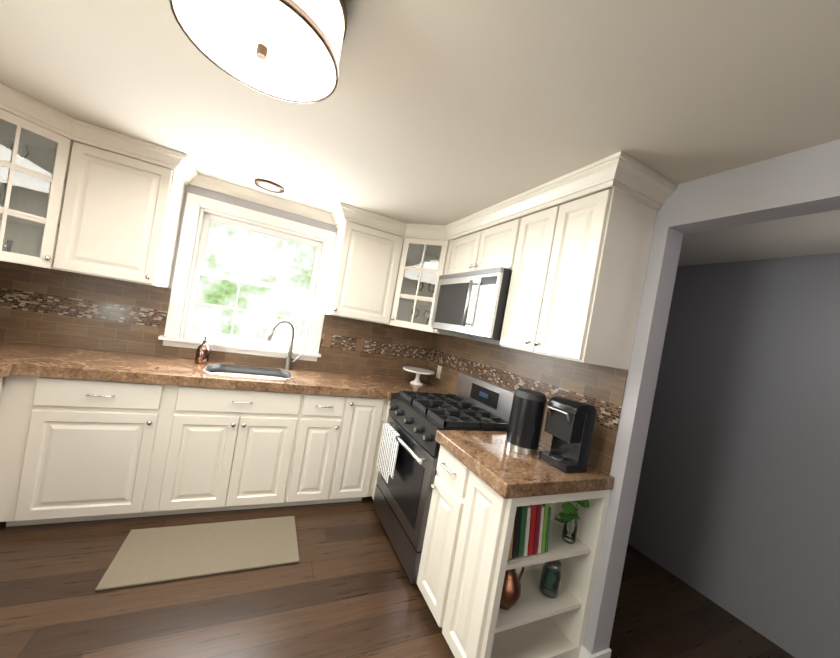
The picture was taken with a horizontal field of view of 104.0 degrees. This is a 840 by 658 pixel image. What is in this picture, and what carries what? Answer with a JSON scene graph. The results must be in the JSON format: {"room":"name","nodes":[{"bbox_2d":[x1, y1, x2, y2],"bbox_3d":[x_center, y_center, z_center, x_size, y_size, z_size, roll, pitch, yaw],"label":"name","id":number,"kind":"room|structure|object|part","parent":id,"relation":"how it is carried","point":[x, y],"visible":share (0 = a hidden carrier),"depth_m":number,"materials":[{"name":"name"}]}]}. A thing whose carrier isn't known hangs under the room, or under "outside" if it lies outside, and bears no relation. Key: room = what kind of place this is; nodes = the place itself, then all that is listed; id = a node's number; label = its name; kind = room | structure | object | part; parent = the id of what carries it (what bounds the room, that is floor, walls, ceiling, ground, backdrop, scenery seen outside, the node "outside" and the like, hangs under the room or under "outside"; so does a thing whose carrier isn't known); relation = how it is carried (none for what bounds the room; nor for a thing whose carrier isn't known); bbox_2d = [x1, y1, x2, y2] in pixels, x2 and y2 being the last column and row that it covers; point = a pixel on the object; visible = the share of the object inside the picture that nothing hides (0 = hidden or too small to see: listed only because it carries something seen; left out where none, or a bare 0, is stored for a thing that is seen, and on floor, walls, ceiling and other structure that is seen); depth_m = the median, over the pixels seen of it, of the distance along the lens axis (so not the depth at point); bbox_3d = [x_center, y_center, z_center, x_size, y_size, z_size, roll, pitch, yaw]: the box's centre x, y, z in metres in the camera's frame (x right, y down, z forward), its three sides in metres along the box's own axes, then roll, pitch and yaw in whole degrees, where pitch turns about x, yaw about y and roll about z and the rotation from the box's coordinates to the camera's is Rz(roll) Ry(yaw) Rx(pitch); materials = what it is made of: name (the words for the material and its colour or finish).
{"room":"kitchen","nodes":[
{"label":"kitchen","id":0,"kind":"room"},
{"bbox_2d":[0,99,67,262],"bbox_3d":[-2.148,-0.757,1.717,0.286,0.698,0.286,10,1,-25],"label":"upper cabinet","id":1,"kind":"object","parent":0,"relation":"attached to","point":[32,193],"depth_m":1.86,"materials":[{"name":"paint"}]},
{"bbox_2d":[0,141,29,251],"bbox_3d":[-2.366,-0.740,1.825,0.172,0.653,0.150,10,1,-25],"label":"glassware","id":2,"kind":"object","parent":1,"relation":"in","point":[7,244],"depth_m":1.87,"materials":[{"name":"clear glass"}]},
{"bbox_3d":[-2.146,-0.734,1.720,0.298,0.744,0.286,9,1,-25],"label":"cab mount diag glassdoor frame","id":3,"kind":"part","parent":1,"relation":"part of","materials":[{"name":"paint"}]},
{"bbox_2d":[49,142,384,351],"bbox_3d":[-1.411,0.050,2.708,3.570,2.265,0.120,10,1,-25],"label":"wall","id":4,"kind":"structure","parent":0,"point":[214,195],"depth_m":2.56,"materials":[{"name":"grey paint"}]},
{"bbox_2d":[28,111,191,290],"bbox_3d":[-1.934,-0.749,2.126,0.536,0.854,0.368,10,1,-25],"label":"upper cabinet","id":5,"kind":"object","parent":4,"relation":"attached to","point":[118,216],"depth_m":2.01,"materials":[{"name":"paint"}]},
{"bbox_3d":[-0.772,-0.928,1.703,3.326,0.098,2.069,9,1,-25],"label":"crown moulding mount","id":6,"kind":"part","parent":5,"relation":"part of","materials":[{"name":"paint"}]},
{"bbox_2d":[158,193,336,361],"bbox_3d":[-1.319,-0.360,2.677,1.145,1.136,0.185,10,1,-25],"label":"window","id":7,"kind":"structure","parent":4,"relation":"in","point":[315,314],"depth_m":2.60,"materials":[{"name":"white wood"}]},
{"bbox_3d":[-1.334,-0.359,2.709,0.883,0.942,0.065,9,1,-25],"label":"window sash frame","id":8,"kind":"part","parent":7,"relation":"part of","materials":[{"name":"white wood"}]},
{"bbox_2d":[323,204,415,326],"bbox_3d":[-0.453,-0.501,2.825,0.556,0.854,0.368,10,1,-25],"label":"upper cabinet","id":9,"kind":"object","parent":4,"relation":"attached to","point":[365,267],"depth_m":2.68,"materials":[{"name":"paint"}]},
{"bbox_2d":[0,496,794,657],"bbox_3d":[0.196,1.541,-0.783,7.800,0.060,8.020,10,1,-25],"label":"floor","id":10,"kind":"structure","parent":0,"point":[343,587],"depth_m":1.63,"materials":[{"name":"brown wood"}]},
{"bbox_2d":[0,379,7,422],"bbox_3d":[-2.390,0.613,1.394,0.633,0.850,0.376,10,1,-25],"label":"base cabinet","id":11,"kind":"object","parent":10,"relation":"on","point":[3,382],"depth_m":1.69,"materials":[{"name":"paint"}]},
{"bbox_2d":[0,363,11,378],"bbox_3d":[-2.079,0.210,0.912,0.661,0.059,1.349,10,1,-25],"label":"countertop","id":12,"kind":"structure","parent":11,"relation":"on","point":[5,368],"depth_m":1.63,"materials":[{"name":"brown stone"}]},
{"bbox_2d":[16,379,171,525],"bbox_3d":[-1.947,0.682,2.120,0.579,0.850,0.598,10,1,-25],"label":"base cabinet","id":13,"kind":"object","parent":10,"relation":"on","point":[112,405],"depth_m":1.84,"materials":[{"name":"paint"}]},
{"bbox_2d":[0,339,451,398],"bbox_3d":[-1.289,0.335,2.348,3.326,0.072,0.675,10,1,-25],"label":"countertop","id":14,"kind":"structure","parent":13,"relation":"on","point":[34,360],"depth_m":2.13,"materials":[{"name":"brown stone"}]},
{"bbox_2d":[195,336,209,363],"bbox_3d":[-1.580,0.150,2.396,0.084,0.198,0.084,10,1,-25],"label":"soap bottle","id":15,"kind":"object","parent":14,"relation":"on","point":[202,353],"visible":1,"depth_m":2.37,"materials":[{"name":"orange glass"}]},
{"bbox_2d":[266,320,300,369],"bbox_3d":[-1.084,0.130,2.631,0.290,0.402,0.184,10,1,-25],"label":"faucet","id":16,"kind":"object","parent":14,"relation":"on","point":[288,361],"visible":1,"depth_m":2.69,"materials":[{"name":"silver metal"}]},
{"bbox_2d":[403,366,434,385],"bbox_3d":[-0.021,0.444,3.048,0.304,0.135,0.304,10,1,-25],"label":"cake stand","id":17,"kind":"object","parent":14,"relation":"on","point":[418,372],"visible":1,"depth_m":3.02,"materials":[{"name":"white ceramic"}]},
{"bbox_2d":[95,516,299,590],"bbox_3d":[-1.174,1.242,1.879,0.890,0.012,0.430,10,1,-25],"label":"area rug","id":18,"kind":"object","parent":10,"relation":"on","point":[152,555],"visible":1,"depth_m":1.83,"materials":[{"name":"beige fabric"}]},
{"bbox_2d":[152,371,303,515],"bbox_3d":[-1.347,0.782,2.403,0.763,0.850,0.598,10,1,-25],"label":"base cabinet","id":19,"kind":"object","parent":10,"relation":"on","point":[224,450],"depth_m":2.12,"materials":[{"name":"paint"}]},
{"bbox_2d":[288,395,383,505],"bbox_3d":[-0.738,0.884,2.691,0.600,0.850,0.598,10,1,-25],"label":"base cabinet","id":20,"kind":"object","parent":10,"relation":"on","point":[335,450],"depth_m":2.41,"materials":[{"name":"paint"}]},
{"bbox_2d":[368,399,459,499],"bbox_3d":[-0.166,0.980,2.919,0.644,0.850,0.676,10,1,-25],"label":"base cabinet","id":21,"kind":"object","parent":10,"relation":"on","point":[372,479],"depth_m":2.57,"materials":[{"name":"paint"}]},
{"bbox_2d":[373,372,514,585],"bbox_3d":[0.128,0.897,2.249,0.683,1.125,0.761,10,1,-25],"label":"range","id":22,"kind":"object","parent":10,"relation":"on","point":[408,455],"visible":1,"depth_m":2.10,"materials":[{"name":"silver metal"}]},
{"bbox_2d":[376,422,400,484],"bbox_3d":[-0.207,0.843,2.213,0.037,0.319,0.320,9,1,-25],"label":"towel","id":23,"kind":"object","parent":22,"relation":"hanging from","point":[390,439],"depth_m":2.20,"materials":[{"name":"white fabric"}]},
{"bbox_2d":[417,443,563,650],"bbox_3d":[0.371,1.084,1.782,0.613,0.850,0.314,10,1,-25],"label":"base cabinet","id":24,"kind":"object","parent":10,"relation":"on","point":[464,562],"depth_m":1.46,"materials":[{"name":"paint"}]},
{"bbox_2d":[499,567,524,609],"bbox_3d":[0.402,1.131,1.482,0.164,0.205,0.136,10,1,-25],"label":"copper pitcher","id":25,"kind":"object","parent":24,"relation":"on","point":[511,593],"visible":0.42,"depth_m":1.43,"materials":[{"name":"brown metal"}]},
{"bbox_2d":[436,430,614,498],"bbox_3d":[0.492,0.645,1.649,0.641,0.059,0.583,10,1,-25],"label":"countertop","id":26,"kind":"structure","parent":24,"relation":"on","point":[509,473],"depth_m":1.46,"materials":[{"name":"brown stone"}]},
{"bbox_2d":[505,388,546,454],"bbox_3d":[0.549,0.472,1.700,0.166,0.300,0.166,10,1,-25],"label":"canister","id":27,"kind":"object","parent":26,"relation":"on","point":[526,419],"visible":1,"depth_m":1.63,"materials":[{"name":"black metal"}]},
{"bbox_2d":[539,396,596,472],"bbox_3d":[0.690,0.490,1.556,0.167,0.315,0.160,10,1,-25],"label":"coffee brewer","id":28,"kind":"object","parent":26,"relation":"on","point":[569,424],"visible":1,"depth_m":1.51,"materials":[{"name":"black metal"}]},
{"bbox_2d":[508,503,551,558],"bbox_3d":[0.440,0.849,1.485,0.258,0.241,0.170,10,1,-25],"label":"cookbooks","id":29,"kind":"object","parent":24,"relation":"on","point":[531,531],"visible":0.44,"depth_m":1.41,"materials":[{"name":"multicoloured paper"}]},
{"bbox_2d":[539,560,560,598],"bbox_3d":[0.632,1.197,1.588,0.086,0.152,0.086,10,1,-25],"label":"mason jar","id":30,"kind":"object","parent":24,"relation":"on","point":[548,588],"visible":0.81,"depth_m":1.56,"materials":[{"name":"teal glass"}]},
{"bbox_2d":[555,500,589,543],"bbox_3d":[0.711,0.890,1.544,0.170,0.261,0.119,10,1,-25],"label":"potted plant","id":31,"kind":"object","parent":24,"relation":"on","point":[570,514],"visible":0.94,"depth_m":1.56,"materials":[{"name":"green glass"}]},
{"bbox_2d":[0,0,839,265],"bbox_3d":[0.592,-0.760,-0.806,7.800,0.080,8.020,10,1,-25],"label":"ceiling","id":32,"kind":"structure","parent":0,"point":[438,112],"depth_m":1.18,"materials":[{"name":"paint"}]},
{"bbox_2d":[169,0,346,103],"bbox_3d":[-0.398,-0.806,0.855,0.390,0.194,0.390,10,1,-25],"label":"drum ceiling light","id":33,"kind":"object","parent":32,"relation":"attached to","point":[287,50],"visible":1,"depth_m":0.84,"materials":[{"name":"white metal"}]},
{"bbox_2d":[254,179,283,192],"bbox_3d":[-1.092,-1.033,2.382,0.200,0.012,0.200,10,1,-25],"label":"recessed light","id":34,"kind":"object","parent":32,"relation":"in","point":[266,185],"visible":1,"depth_m":2.37,"materials":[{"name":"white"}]},
{"bbox_2d":[392,227,451,326],"bbox_3d":[-0.006,-0.399,2.729,0.286,0.698,0.286,10,1,-25],"label":"upper cabinet","id":35,"kind":"object","parent":0,"relation":"attached to","point":[419,246],"depth_m":2.77,"materials":[{"name":"paint"}]},
{"bbox_3d":[-0.015,-0.378,2.727,0.298,0.744,0.286,9,1,-25],"label":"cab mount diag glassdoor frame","id":36,"kind":"part","parent":35,"relation":"part of","materials":[{"name":"paint"}]},
{"bbox_2d":[411,282,434,324],"bbox_3d":[0.053,-0.208,2.988,0.238,0.403,0.166,10,1,-25],"label":"glassware","id":37,"kind":"object","parent":35,"relation":"in","point":[424,315],"depth_m":2.95,"materials":[{"name":"clear glass"}]},
{"bbox_2d":[419,262,438,269],"bbox_3d":[0.083,-0.542,2.963,0.200,0.085,0.200,10,1,-25],"label":"bowl","id":38,"kind":"object","parent":35,"relation":"in","point":[430,264],"depth_m":2.89,"materials":[{"name":"ceramic"}]},
{"bbox_2d":[451,139,839,653],"bbox_3d":[1.795,0.631,-0.198,0.120,2.265,7.900,10,1,-25],"label":"wall","id":39,"kind":"structure","parent":0,"point":[806,181],"depth_m":1.49,"materials":[{"name":"grey paint"}]},
{"bbox_2d":[444,195,523,274],"bbox_3d":[0.552,-0.553,2.317,0.328,0.401,0.765,10,1,-25],"label":"upper cabinet","id":40,"kind":"object","parent":39,"relation":"attached to","point":[492,247],"depth_m":2.17,"materials":[{"name":"paint"}]},
{"bbox_2d":[431,267,511,340],"bbox_3d":[0.429,-0.153,2.294,0.448,0.417,0.756,10,1,-25],"label":"over-the-range microwave","id":41,"kind":"object","parent":40,"relation":"attached to","point":[472,303],"visible":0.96,"depth_m":2.06,"materials":[{"name":"silver metal"}]},
{"bbox_2d":[496,159,667,370],"bbox_3d":[0.788,-0.276,1.720,0.328,0.854,0.558,10,1,-25],"label":"upper cabinet","id":42,"kind":"object","parent":39,"relation":"attached to","point":[579,266],"depth_m":1.50,"materials":[{"name":"paint"}]},
{"bbox_2d":[579,645,611,657],"bbox_3d":[-0.679,1.290,0.864,3.449,0.105,0.125,10,1,-25],"label":"baseboard","id":43,"kind":"structure","parent":39,"relation":"attached to","point":[586,653],"depth_m":1.51,"materials":[{"name":"white wood"}]},
{"bbox_2d":[630,278,675,528],"bbox_3d":[1.306,0.520,2.437,1.200,2.265,0.100,10,1,-25],"label":"wall","id":44,"kind":"structure","parent":0,"point":[675,278],"depth_m":2.63,"materials":[{"name":"grey paint"}]},
{"bbox_2d":[628,253,839,657],"bbox_3d":[2.344,0.706,1.715,0.100,2.265,2.300,10,1,-25],"label":"wall","id":45,"kind":"structure","parent":0,"point":[736,512],"depth_m":2.08,"materials":[{"name":"grey paint"}]},
{"label":"outside","id":46,"kind":"structure","parent":0,"visible":0},
{"bbox_2d":[192,221,315,342],"bbox_3d":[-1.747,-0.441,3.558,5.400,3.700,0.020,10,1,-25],"label":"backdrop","id":47,"kind":"structure","parent":46,"point":[214,291],"depth_m":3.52,"materials":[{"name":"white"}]}
]}

